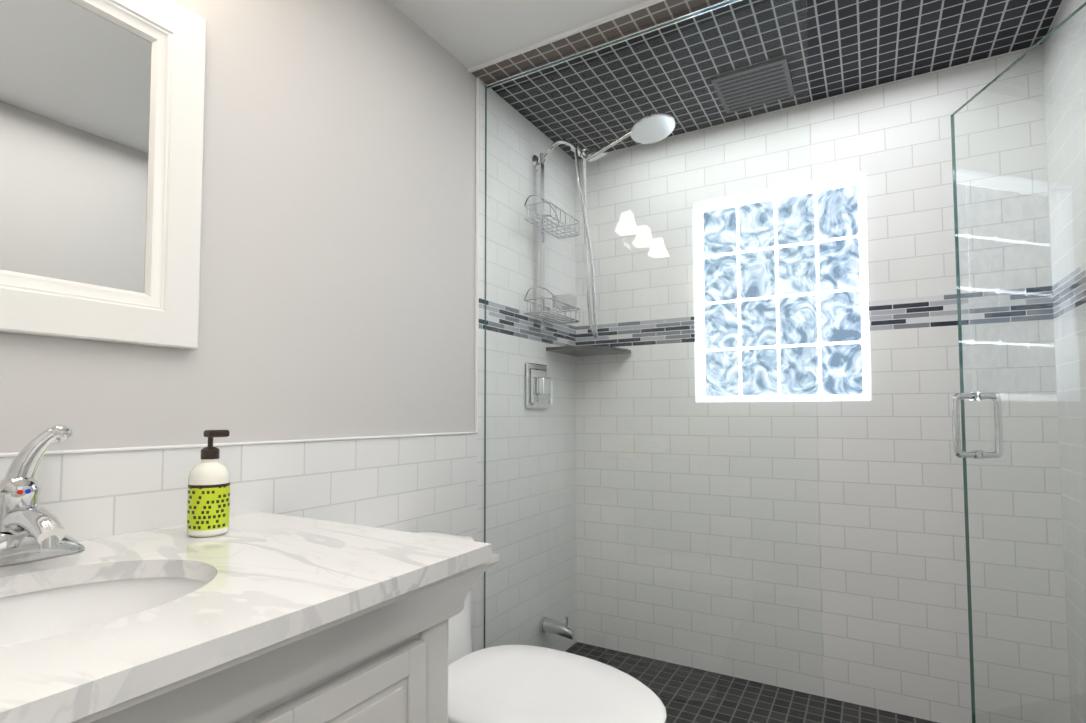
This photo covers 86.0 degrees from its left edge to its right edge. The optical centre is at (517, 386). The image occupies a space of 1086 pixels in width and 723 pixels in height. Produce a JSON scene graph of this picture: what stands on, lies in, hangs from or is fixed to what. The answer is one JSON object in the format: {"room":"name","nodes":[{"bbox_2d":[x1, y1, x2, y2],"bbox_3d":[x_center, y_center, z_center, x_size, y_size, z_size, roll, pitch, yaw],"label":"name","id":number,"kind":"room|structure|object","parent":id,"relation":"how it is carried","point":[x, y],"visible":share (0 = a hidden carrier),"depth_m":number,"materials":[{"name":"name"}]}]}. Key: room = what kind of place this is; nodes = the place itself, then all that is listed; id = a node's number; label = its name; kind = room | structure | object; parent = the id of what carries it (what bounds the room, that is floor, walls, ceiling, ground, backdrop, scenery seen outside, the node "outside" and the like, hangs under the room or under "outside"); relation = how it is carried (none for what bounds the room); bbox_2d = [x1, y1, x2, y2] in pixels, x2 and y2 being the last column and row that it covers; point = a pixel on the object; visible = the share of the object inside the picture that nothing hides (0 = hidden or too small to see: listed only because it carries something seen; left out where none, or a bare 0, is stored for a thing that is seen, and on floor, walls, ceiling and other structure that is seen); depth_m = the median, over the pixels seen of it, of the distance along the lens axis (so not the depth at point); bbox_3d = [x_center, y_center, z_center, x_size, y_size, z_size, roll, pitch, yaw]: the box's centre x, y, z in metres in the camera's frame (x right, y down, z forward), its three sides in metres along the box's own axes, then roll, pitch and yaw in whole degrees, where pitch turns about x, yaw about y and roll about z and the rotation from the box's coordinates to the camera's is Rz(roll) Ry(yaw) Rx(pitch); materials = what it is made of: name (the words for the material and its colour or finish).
{"room":"bathroom","nodes":[
{"label":"bathroom","id":0,"kind":"room"},
{"bbox_2d":[0,0,475,452],"bbox_3d":[-0.475,-0.005,1.531,0.100,2.200,2.975,-2,-3,31],"label":"wall","id":1,"kind":"structure","parent":0,"point":[337,268],"depth_m":1.41,"materials":[{"name":"white paint"}]},
{"bbox_2d":[0,0,205,349],"bbox_3d":[-0.825,-0.419,0.847,0.026,0.664,0.732,-2,-3,31],"label":"mirror","id":2,"kind":"object","parent":1,"relation":"attached to","point":[101,130],"visible":1,"depth_m":1.01,"materials":[{"name":"white"}]},
{"bbox_2d":[0,434,476,651],"bbox_3d":[-0.644,0.596,1.117,0.008,0.960,1.941,-2,-3,31],"label":"wall tiles","id":3,"kind":"structure","parent":1,"relation":"attached to","point":[418,483],"depth_m":1.34,"materials":[{"name":"white tile"}]},
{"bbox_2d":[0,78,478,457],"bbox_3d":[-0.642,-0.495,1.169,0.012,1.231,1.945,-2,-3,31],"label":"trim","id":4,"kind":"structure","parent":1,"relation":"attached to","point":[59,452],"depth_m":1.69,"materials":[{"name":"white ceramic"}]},
{"bbox_2d":[476,78,576,651],"bbox_3d":[0.059,0.031,2.306,0.008,2.200,0.774,-2,-3,31],"label":"tiled wall","id":5,"kind":"structure","parent":1,"relation":"attached to","point":[524,325],"depth_m":2.23,"materials":[{"name":"white tile"}]},
{"bbox_2d":[526,362,552,408],"bbox_3d":[0.096,-0.002,2.300,0.062,0.180,0.164,-2,-3,31],"label":"shower valve","id":6,"kind":"object","parent":5,"relation":"attached to","point":[539,370],"depth_m":2.28,"materials":[{"name":"silver metal"}]},
{"bbox_2d":[539,616,575,639],"bbox_3d":[0.158,0.940,2.288,0.135,0.081,0.060,-2,-3,31],"label":"tub spout","id":7,"kind":"object","parent":5,"relation":"attached to","point":[566,628],"depth_m":2.27,"materials":[{"name":"silver metal"}]},
{"bbox_2d":[546,346,630,356],"bbox_3d":[0.301,-0.152,2.453,0.262,0.014,0.285,-2,-3,31],"label":"corner shelf","id":8,"kind":"object","parent":5,"relation":"attached to","point":[597,350],"depth_m":2.40,"materials":[{"name":"grey stone"}]},
{"bbox_2d":[532,112,674,337],"bbox_3d":[0.332,-0.591,2.228,0.568,0.778,0.239,-2,-3,31],"label":"shower","id":9,"kind":"object","parent":5,"relation":"attached to","point":[660,121],"depth_m":2.23,"materials":[{"name":"silver metal"}]},
{"bbox_2d":[524,153,579,328],"bbox_3d":[0.141,-0.586,2.300,0.109,0.712,0.296,-2,-3,31],"label":"shower caddy","id":10,"kind":"object","parent":9,"relation":"hanging from","point":[563,303],"depth_m":2.32,"materials":[{"name":"silver metal"}]},
{"bbox_2d":[484,0,741,88],"bbox_3d":[0.323,-1.079,1.798,1.024,0.014,0.022,-2,-3,31],"label":"trim","id":11,"kind":"structure","parent":5,"relation":"attached to","point":[682,14],"depth_m":1.81,"materials":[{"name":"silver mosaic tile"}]},
{"bbox_2d":[468,0,664,72],"bbox_3d":[0.536,-1.099,1.564,1.647,0.011,0.010,-2,-3,31],"label":"trim","id":12,"kind":"structure","parent":1,"relation":"attached to","point":[632,9],"depth_m":1.79,"materials":[{"name":"white paint"}]},
{"bbox_2d":[388,0,647,67],"bbox_3d":[0.273,-1.175,1.132,1.847,0.100,2.975,-2,-3,31],"label":"ceiling","id":13,"kind":"structure","parent":0,"point":[469,33],"depth_m":1.74,"materials":[{"name":"white paint"}]},
{"bbox_2d":[471,0,712,81],"bbox_3d":[0.558,-1.099,1.600,1.647,0.008,0.074,-2,-3,31],"label":"tile","id":14,"kind":"structure","parent":13,"relation":"attached to","point":[646,15],"depth_m":1.80,"materials":[{"name":"tile"}]},
{"bbox_2d":[491,0,1061,159],"bbox_3d":[0.768,-1.083,1.948,1.647,0.008,0.740,-2,-3,31],"label":"tile","id":15,"kind":"structure","parent":13,"relation":"attached to","point":[852,45],"depth_m":1.90,"materials":[{"name":"tile"}]},
{"bbox_2d":[711,56,794,113],"bbox_3d":[0.841,-1.066,2.073,0.240,0.013,0.260,-2,-3,31],"label":"air vent grille","id":16,"kind":"object","parent":15,"relation":"attached to","point":[737,85],"depth_m":2.05,"materials":[{"name":"grey metal"}]},
{"bbox_2d":[693,171,870,401],"bbox_3d":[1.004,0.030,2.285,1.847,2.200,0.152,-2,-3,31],"label":"window frame","id":17,"kind":"structure","parent":0,"point":[837,178],"depth_m":2.37,"materials":[{"name":"white"}]},
{"bbox_2d":[696,176,870,401],"bbox_3d":[1.030,-0.350,2.303,0.613,0.826,0.094,-2,-3,31],"label":"window","id":18,"kind":"structure","parent":17,"relation":"in","point":[838,312],"depth_m":2.25,"materials":[{"name":"white"}]},
{"bbox_2d":[575,44,1070,722],"bbox_3d":[0.962,0.027,2.217,1.647,2.200,0.008,-2,-3,31],"label":"wall tile","id":19,"kind":"structure","parent":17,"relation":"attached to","point":[885,580],"depth_m":2.05,"materials":[{"name":"white tile"}]},
{"bbox_3d":[0.273,1.123,1.025,1.847,0.100,2.975,-2,-3,31],"label":"floor","id":20,"kind":"structure","parent":0,"visible":0},
{"bbox_2d":[0,512,498,722],"bbox_3d":[-0.566,0.649,0.652,0.603,0.810,1.104,-2,-3,31],"label":"bathroom vanity","id":21,"kind":"object","parent":20,"relation":"on","point":[260,617],"visible":0.98,"depth_m":0.76,"materials":[{"name":"painted wood"},{"name":"marble"}]},
{"bbox_2d":[0,425,84,565],"bbox_3d":[-0.692,0.153,0.827,0.156,0.195,0.160,-2,-3,31],"label":"faucet","id":22,"kind":"object","parent":21,"relation":"on","point":[31,529],"visible":1,"depth_m":0.83,"materials":[{"name":"silver metal"}]},
{"bbox_2d":[187,430,229,536],"bbox_3d":[-0.548,0.169,1.034,0.067,0.183,0.067,-2,-3,31],"label":"soap bottle","id":23,"kind":"object","parent":21,"relation":"on","point":[208,507],"visible":1,"depth_m":1.01,"materials":[{"name":"white"}]},
{"bbox_2d":[410,531,666,722],"bbox_3d":[-0.065,0.734,1.286,0.788,0.699,0.430,-2,-3,31],"label":"toilet","id":24,"kind":"object","parent":20,"relation":"on","point":[515,684],"visible":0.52,"depth_m":1.21,"materials":[{"name":"white ceramic"}]},
{"bbox_2d":[565,642,937,722],"bbox_3d":[0.787,1.106,1.876,1.647,0.012,0.669,-2,-3,31],"label":"floor","id":25,"kind":"structure","parent":20,"relation":"on","point":[836,711],"depth_m":2.06,"materials":[{"name":"tile"}]},
{"bbox_3d":[0.578,1.063,1.533,1.629,0.064,0.133,-2,-3,31],"label":"shower curb","id":26,"kind":"object","parent":20,"relation":"on","visible":0},
{"bbox_2d":[484,0,823,722],"bbox_3d":[0.323,-0.017,1.748,1.020,2.111,0.010,-2,-3,31],"label":"glass","id":27,"kind":"object","parent":26,"relation":"on","point":[579,55],"visible":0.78,"depth_m":1.71,"materials":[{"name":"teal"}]},
{"bbox_3d":[1.020,-0.047,0.627,0.100,2.200,2.975,-2,-3,31],"label":"wall","id":28,"kind":"structure","parent":0,"visible":0},
{"bbox_2d":[1042,0,1085,722],"bbox_3d":[1.461,-0.008,1.458,0.008,2.200,0.774,-2,-3,31],"label":"tiled wall","id":29,"kind":"structure","parent":28,"relation":"attached to","point":[1066,9],"depth_m":1.66,"materials":[{"name":"white tile"}]},
{"bbox_2d":[951,2,1085,722],"bbox_3d":[1.298,0.080,1.468,0.291,1.875,0.565,-2,-3,31],"label":"shower door","id":30,"kind":"structure","parent":29,"relation":"attached to","point":[959,452],"depth_m":1.60,"materials":[{"name":"clear glass"}]}
]}

